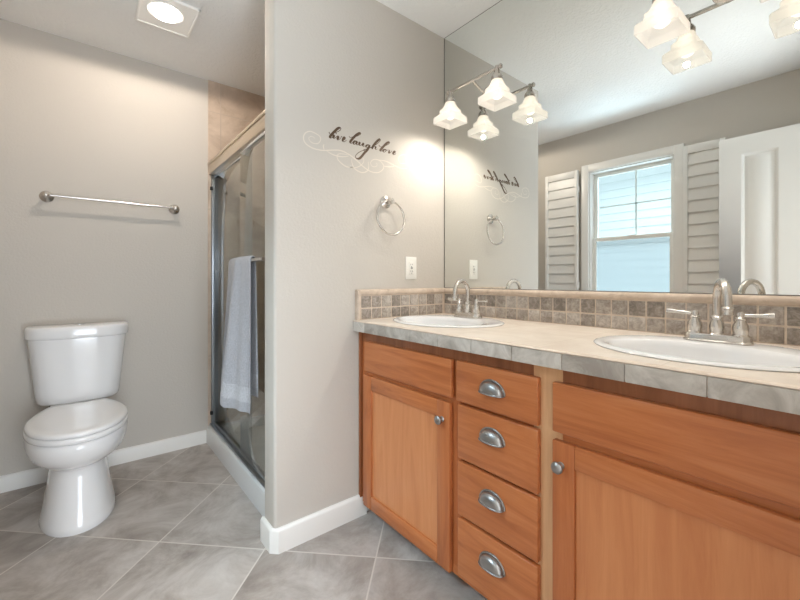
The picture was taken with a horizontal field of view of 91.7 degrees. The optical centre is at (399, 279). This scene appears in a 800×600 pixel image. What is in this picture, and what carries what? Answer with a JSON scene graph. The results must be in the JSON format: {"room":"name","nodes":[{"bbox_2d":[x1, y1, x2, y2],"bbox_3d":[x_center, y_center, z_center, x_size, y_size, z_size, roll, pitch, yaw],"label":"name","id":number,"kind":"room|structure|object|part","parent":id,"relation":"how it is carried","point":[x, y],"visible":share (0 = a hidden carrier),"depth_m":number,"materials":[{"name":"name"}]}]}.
{"room":"bathroom","nodes":[
{"label":"bathroom","id":0,"kind":"room"},
{"bbox_2d":[0,19,264,475],"bbox_3d":[-1.390,-0.124,2.604,2.175,2.440,0.110,0,0,-39],"label":"wall","id":1,"kind":"structure","parent":0,"point":[77,119],"depth_m":2.33,"materials":[{"name":"grey paint"}]},
{"bbox_2d":[0,430,205,492],"bbox_3d":[-1.712,1.054,2.274,1.059,0.085,0.014,0,0,-39],"label":"baseboard","id":2,"kind":"structure","parent":1,"relation":"attached to","point":[26,478],"depth_m":2.33,"materials":[{"name":"white wood"}]},
{"bbox_2d":[39,191,179,213],"bbox_3d":[-1.663,-0.451,2.275,0.668,0.062,0.075,0,0,-39],"label":"towel bar","id":3,"kind":"object","parent":1,"relation":"attached to","point":[46,196],"visible":1,"depth_m":2.20,"materials":[{"name":"silver metal"}]},
{"bbox_3d":[-1.897,-0.451,2.083,0.062,0.062,0.075,0,0,-39],"label":"post","id":4,"kind":"part","parent":3,"relation":"part of","materials":[{"name":"silver metal"}]},
{"bbox_3d":[-1.649,-0.451,2.257,0.606,0.015,0.015,0,0,-39],"label":"rail","id":5,"kind":"part","parent":3,"relation":"part of","materials":[{"name":"silver metal"}]},
{"bbox_3d":[-1.428,-0.451,2.466,0.062,0.062,0.075,0,0,-39],"label":"post","id":6,"kind":"part","parent":3,"relation":"part of","materials":[{"name":"silver metal"}]},
{"bbox_2d":[0,443,487,599],"bbox_3d":[0.506,1.121,0.285,2.175,0.050,6.101,0,0,-39],"label":"floor","id":7,"kind":"structure","parent":0,"point":[179,526],"depth_m":1.54,"materials":[{"name":"tile"}]},
{"bbox_2d":[23,321,128,537],"bbox_3d":[-1.578,0.667,1.911,0.444,0.858,0.736,0,0,-39],"label":"toilet","id":8,"kind":"object","parent":7,"relation":"on","point":[75,367],"visible":1,"depth_m":1.83,"materials":[{"name":"white ceramic"}]},
{"bbox_3d":[-1.517,0.678,1.835,0.382,0.027,0.542,0,0,-39],"label":"seat","id":9,"kind":"part","parent":8,"relation":"part of","materials":[{"name":"white ceramic"}]},
{"bbox_3d":[-1.517,0.651,1.835,0.376,0.028,0.534,0,0,-39],"label":"seat lid","id":10,"kind":"part","parent":8,"relation":"part of","materials":[{"name":"white ceramic"}]},
{"bbox_3d":[-1.743,0.276,2.113,0.444,0.064,0.214,0,0,-39],"label":"tank lid","id":11,"kind":"part","parent":8,"relation":"part of","materials":[{"name":"white ceramic"}]},
{"bbox_3d":[-1.746,0.479,2.116,0.418,0.350,0.200,0,0,-39],"label":"tank","id":12,"kind":"part","parent":8,"relation":"part of","materials":[{"name":"white ceramic"}]},
{"bbox_2d":[206,414,264,515],"bbox_3d":[-0.569,1.039,2.432,0.909,0.114,1.196,0,0,-39],"label":"shower pan","id":13,"kind":"object","parent":7,"relation":"on","point":[254,426],"visible":0.04,"depth_m":2.33,"materials":[{"name":"white plastic"}]},
{"bbox_2d":[207,110,264,487],"bbox_3d":[-0.909,0.099,2.154,0.103,1.766,1.196,0,0,-39],"label":"sliding shower door","id":14,"kind":"structure","parent":13,"relation":"on","point":[235,151],"depth_m":2.51,"materials":[{"name":"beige metal"}]},
{"bbox_3d":[-1.014,0.125,2.339,0.006,1.668,0.716,0,0,-39],"label":"glass panel","id":15,"kind":"part","parent":14,"relation":"part of","materials":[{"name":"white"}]},
{"bbox_3d":[-0.893,-0.744,2.167,0.062,0.080,1.196,0,0,-39],"label":"header rail","id":16,"kind":"part","parent":14,"relation":"part of","materials":[{"name":"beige metal"}]},
{"bbox_2d":[220,256,257,414],"bbox_3d":[-0.852,0.260,1.977,0.121,0.748,0.451,0,0,-39],"label":"bath towel","id":17,"kind":"object","parent":14,"relation":"hanging from","point":[239,375],"visible":0.99,"depth_m":1.88,"materials":[{"name":"white fabric"}]},
{"bbox_3d":[-0.703,0.125,1.919,0.006,1.668,0.530,0,0,-39],"label":"glass panel","id":18,"kind":"part","parent":14,"relation":"part of","materials":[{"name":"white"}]},
{"bbox_2d":[225,414,264,471],"bbox_3d":[-0.534,1.044,2.461,0.819,0.105,1.196,0,0,-39],"label":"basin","id":19,"kind":"object","parent":13,"relation":"in","point":[254,426],"depth_m":2.62,"materials":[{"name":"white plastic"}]},
{"bbox_2d":[359,332,799,599],"bbox_3d":[0.539,0.665,1.329,0.602,0.862,1.664,0,0,-39],"label":"vanity cabinet","id":20,"kind":"object","parent":7,"relation":"on","point":[521,481],"visible":1,"depth_m":1.01,"materials":[{"name":"brown wood"}]},
{"bbox_3d":[0.012,0.728,1.568,0.008,0.477,0.421,0,0,-39],"label":"panel","id":21,"kind":"part","parent":20,"relation":"part of","materials":[{"name":"brown wood"}]},
{"bbox_3d":[0.009,0.728,1.566,0.019,0.593,0.537,0,0,-39],"label":"door","id":22,"kind":"part","parent":20,"relation":"part of","materials":[{"name":"brown wood"}]},
{"bbox_3d":[0.138,0.494,1.369,0.032,0.031,0.031,0,0,-39],"label":"knob","id":23,"kind":"part","parent":20,"relation":"part of","materials":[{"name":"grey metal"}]},
{"bbox_3d":[0.277,0.334,1.202,0.030,0.046,0.100,0,0,-39],"label":"cup pull","id":24,"kind":"part","parent":20,"relation":"part of","materials":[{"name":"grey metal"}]},
{"bbox_3d":[0.277,0.876,1.202,0.030,0.046,0.100,0,0,-39],"label":"cup pull","id":25,"kind":"part","parent":20,"relation":"part of","materials":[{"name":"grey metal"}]},
{"bbox_3d":[0.277,0.680,1.202,0.030,0.046,0.100,0,0,-39],"label":"cup pull","id":26,"kind":"part","parent":20,"relation":"part of","materials":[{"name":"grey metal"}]},
{"bbox_3d":[0.277,0.484,1.202,0.030,0.046,0.100,0,0,-39],"label":"cup pull","id":27,"kind":"part","parent":20,"relation":"part of","materials":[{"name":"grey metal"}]},
{"bbox_3d":[0.296,0.344,1.215,0.019,0.137,0.308,0,0,-39],"label":"drawer","id":28,"kind":"part","parent":20,"relation":"part of","materials":[{"name":"brown wood"}]},
{"bbox_3d":[0.298,0.906,1.212,0.019,0.192,0.301,0,0,-39],"label":"drawer","id":29,"kind":"part","parent":20,"relation":"part of","materials":[{"name":"brown wood"}]},
{"bbox_3d":[0.298,0.707,1.212,0.019,0.182,0.301,0,0,-39],"label":"drawer","id":30,"kind":"part","parent":20,"relation":"part of","materials":[{"name":"brown wood"}]},
{"bbox_3d":[0.298,0.515,1.212,0.019,0.182,0.301,0,0,-39],"label":"drawer","id":31,"kind":"part","parent":20,"relation":"part of","materials":[{"name":"brown wood"}]},
{"bbox_3d":[0.418,0.496,1.026,0.032,0.031,0.031,0,0,-39],"label":"knob","id":32,"kind":"part","parent":20,"relation":"part of","materials":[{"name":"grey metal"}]},
{"bbox_2d":[353,313,799,414],"bbox_3d":[0.542,0.211,1.331,0.596,0.050,1.664,0,0,-39],"label":"countertop","id":33,"kind":"structure","parent":20,"relation":"on","point":[571,348],"depth_m":0.99,"materials":[{"name":"beige tile"}]},
{"bbox_2d":[393,315,504,327],"bbox_3d":[0.207,0.252,1.730,0.437,0.148,0.531,0,0,-39],"label":"oval sink","id":34,"kind":"object","parent":33,"relation":"in","point":[442,321],"visible":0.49,"depth_m":1.78,"materials":[{"name":"white ceramic"}]},
{"bbox_2d":[448,279,488,318],"bbox_3d":[0.286,0.087,1.801,0.141,0.182,0.245,0,0,-39],"label":"faucet","id":35,"kind":"object","parent":33,"relation":"on","point":[467,313],"visible":1,"depth_m":1.80,"materials":[{"name":"silver metal"}]},
{"bbox_3d":[0.287,0.125,1.868,0.040,0.070,0.040,0,0,-39],"label":"handle","id":36,"kind":"part","parent":35,"relation":"part of","materials":[{"name":"silver metal"}]},
{"bbox_3d":[0.285,0.078,1.800,0.131,0.164,0.041,0,0,-39],"label":"spout","id":37,"kind":"part","parent":35,"relation":"part of","materials":[{"name":"silver metal"}]},
{"bbox_3d":[0.352,0.125,1.789,0.040,0.070,0.040,0,0,-39],"label":"handle","id":38,"kind":"part","parent":35,"relation":"part of","materials":[{"name":"silver metal"}]},
{"bbox_2d":[594,335,799,372],"bbox_3d":[0.793,0.252,1.013,0.437,0.148,0.531,0,0,-39],"label":"oval sink","id":39,"kind":"object","parent":33,"relation":"in","point":[760,357],"visible":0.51,"depth_m":1.04,"materials":[{"name":"white ceramic"}]},
{"bbox_2d":[666,278,775,345],"bbox_3d":[0.903,0.087,1.108,0.137,0.182,0.216,0,0,-9],"label":"faucet","id":40,"kind":"object","parent":33,"relation":"on","point":[722,289],"visible":1,"depth_m":1.09,"materials":[{"name":"silver metal"}]},
{"bbox_3d":[0.849,0.097,1.177,0.015,0.018,0.070,0,0,-42],"label":"lever","id":41,"kind":"part","parent":40,"relation":"part of","materials":[{"name":"silver metal"}]},
{"bbox_3d":[0.874,0.125,1.151,0.040,0.070,0.040,0,0,-39],"label":"handle","id":42,"kind":"part","parent":40,"relation":"part of","materials":[{"name":"silver metal"}]},
{"bbox_3d":[0.885,0.078,1.071,0.040,0.164,0.131,0,0,28],"label":"spout","id":43,"kind":"part","parent":40,"relation":"part of","materials":[{"name":"silver metal"}]},
{"bbox_3d":[0.939,0.125,1.071,0.040,0.070,0.040,0,0,-39],"label":"handle","id":44,"kind":"part","parent":40,"relation":"part of","materials":[{"name":"silver metal"}]},
{"bbox_3d":[0.960,0.097,1.041,0.015,0.018,0.070,0,0,-37],"label":"lever","id":45,"kind":"part","parent":40,"relation":"part of","materials":[{"name":"silver metal"}]},
{"bbox_3d":[0.591,0.729,0.855,0.019,0.590,0.536,0,0,-39],"label":"door","id":46,"kind":"part","parent":20,"relation":"part of","materials":[{"name":"brown wood"}]},
{"bbox_3d":[0.593,0.729,0.857,0.008,0.474,0.420,0,0,-39],"label":"panel","id":47,"kind":"part","parent":20,"relation":"part of","materials":[{"name":"brown wood"}]},
{"bbox_2d":[0,0,500,96],"bbox_3d":[-0.406,-1.369,1.400,2.175,0.050,3.221,0,0,-39],"label":"ceiling","id":48,"kind":"structure","parent":0,"point":[225,45],"depth_m":2.07,"materials":[{"name":"white paint"}]},
{"bbox_2d":[135,0,200,38],"bbox_3d":[-1.175,-1.327,1.961,0.250,0.035,0.280,0,0,-39],"label":"recessed light","id":49,"kind":"object","parent":48,"relation":"in","point":[177,17],"visible":1,"depth_m":1.95,"materials":[{"name":"white"}]},
{"bbox_2d":[265,0,443,527],"bbox_3d":[-0.163,-0.124,1.905,0.972,2.440,0.115,0,0,-39],"label":"wall partition","id":50,"kind":"structure","parent":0,"point":[365,67],"depth_m":1.71,"materials":[{"name":"grey paint"}]},
{"bbox_2d":[260,494,366,553],"bbox_3d":[-0.371,1.047,1.725,0.451,0.098,0.130,0,0,-39],"label":"baseboard","id":51,"kind":"structure","parent":50,"relation":"attached to","point":[279,540],"depth_m":1.64,"materials":[{"name":"white wood"}]},
{"bbox_2d":[303,127,407,172],"bbox_3d":[-0.183,-0.593,1.813,0.579,0.189,0.001,0,0,-39],"label":"wall decal","id":52,"kind":"object","parent":50,"relation":"attached to","point":[332,135],"depth_m":1.80,"materials":[{"name":"brown plastic"}]},
{"bbox_2d":[376,196,404,235],"bbox_3d":[-0.053,-0.310,1.884,0.174,0.198,0.056,0,0,-39],"label":"towel ring","id":53,"kind":"object","parent":50,"relation":"attached to","point":[385,202],"visible":1,"depth_m":1.88,"materials":[{"name":"silver metal"}]},
{"bbox_3d":[-0.054,-0.378,1.883,0.062,0.062,0.056,0,0,-39],"label":"post","id":54,"kind":"part","parent":53,"relation":"part of","materials":[{"name":"silver metal"}]},
{"bbox_2d":[405,257,415,278],"bbox_3d":[0.058,-0.059,2.004,0.074,0.115,0.010,0,0,-39],"label":"wall outlet","id":55,"kind":"object","parent":50,"relation":"attached to","point":[410,262],"visible":1,"depth_m":2.00,"materials":[{"name":"white plastic"}]},
{"bbox_2d":[409,261,413,274],"bbox_3d":[0.059,-0.059,2.003,0.034,0.067,0.005,0,0,-39],"label":"receptacle","id":56,"kind":"object","parent":55,"relation":"attached to","point":[411,263],"depth_m":2.00,"materials":[{"name":"white plastic"}]},
{"bbox_2d":[355,288,799,345],"bbox_3d":[0.548,0.116,1.337,0.591,0.140,1.665,0,0,-39],"label":"backsplash","id":57,"kind":"structure","parent":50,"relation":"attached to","point":[632,311],"depth_m":1.50,"materials":[{"name":"tile"}]},
{"bbox_3d":[0.396,-0.124,2.068,0.100,2.440,3.001,0,0,-39],"label":"wall","id":58,"kind":"structure","parent":0,"visible":0},
{"bbox_2d":[444,0,799,295],"bbox_3d":[0.774,-0.648,1.521,0.008,1.391,1.665,0,0,-39],"label":"vanity mirror","id":59,"kind":"object","parent":58,"relation":"attached to","point":[618,164],"visible":0.98,"depth_m":1.44,"materials":[{"name":"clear mirror"}]},
{"bbox_2d":[433,63,516,129],"bbox_3d":[0.369,-0.871,1.862,0.191,0.175,0.407,0,0,-39],"label":"vanity light","id":60,"kind":"object","parent":59,"relation":"attached to","point":[496,96],"visible":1,"depth_m":1.80,"materials":[{"name":"white glass"}]},
{"bbox_3d":[0.252,-0.835,1.950,0.122,0.104,0.122,0,0,-39],"label":"lamp shade","id":61,"kind":"part","parent":60,"relation":"part of","materials":[{"name":"white glass"}]},
{"bbox_2d":[445,89,455,102],"bbox_3d":[0.252,-0.920,1.950,0.053,0.066,0.053,0,0,-39],"label":"socket","id":62,"kind":"object","parent":60,"relation":"attached to","point":[449,99],"depth_m":1.93,"materials":[{"name":"silver metal"}]},
{"bbox_3d":[0.386,-0.926,1.876,0.119,0.049,0.015,0,0,-39],"label":"arm","id":63,"kind":"part","parent":60,"relation":"part of","materials":[{"name":"silver metal"}]},
{"bbox_2d":[491,65,502,80],"bbox_3d":[0.433,-0.920,1.730,0.053,0.066,0.053,0,0,-39],"label":"socket","id":64,"kind":"object","parent":60,"relation":"attached to","point":[497,76],"depth_m":1.71,"materials":[{"name":"silver metal"}]},
{"bbox_3d":[0.433,-0.835,1.730,0.122,0.104,0.122,0,0,-39],"label":"lamp shade","id":65,"kind":"part","parent":60,"relation":"part of","materials":[{"name":"white glass"}]},
{"bbox_2d":[634,0,767,48],"bbox_3d":[0.952,-0.871,1.150,0.191,0.175,0.407,0,0,-39],"label":"vanity light","id":66,"kind":"object","parent":59,"relation":"attached to","point":[665,21],"visible":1,"depth_m":1.23,"materials":[{"name":"white glass"}]},
{"bbox_3d":[0.835,-0.835,1.238,0.122,0.104,0.122,0,0,-39],"label":"lamp shade","id":67,"kind":"part","parent":66,"relation":"part of","materials":[{"name":"white glass"}]},
{"bbox_3d":[0.835,-0.843,1.238,0.053,0.075,0.053,0,0,-39],"label":"bulb","id":68,"kind":"part","parent":66,"relation":"part of","materials":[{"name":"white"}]}
]}

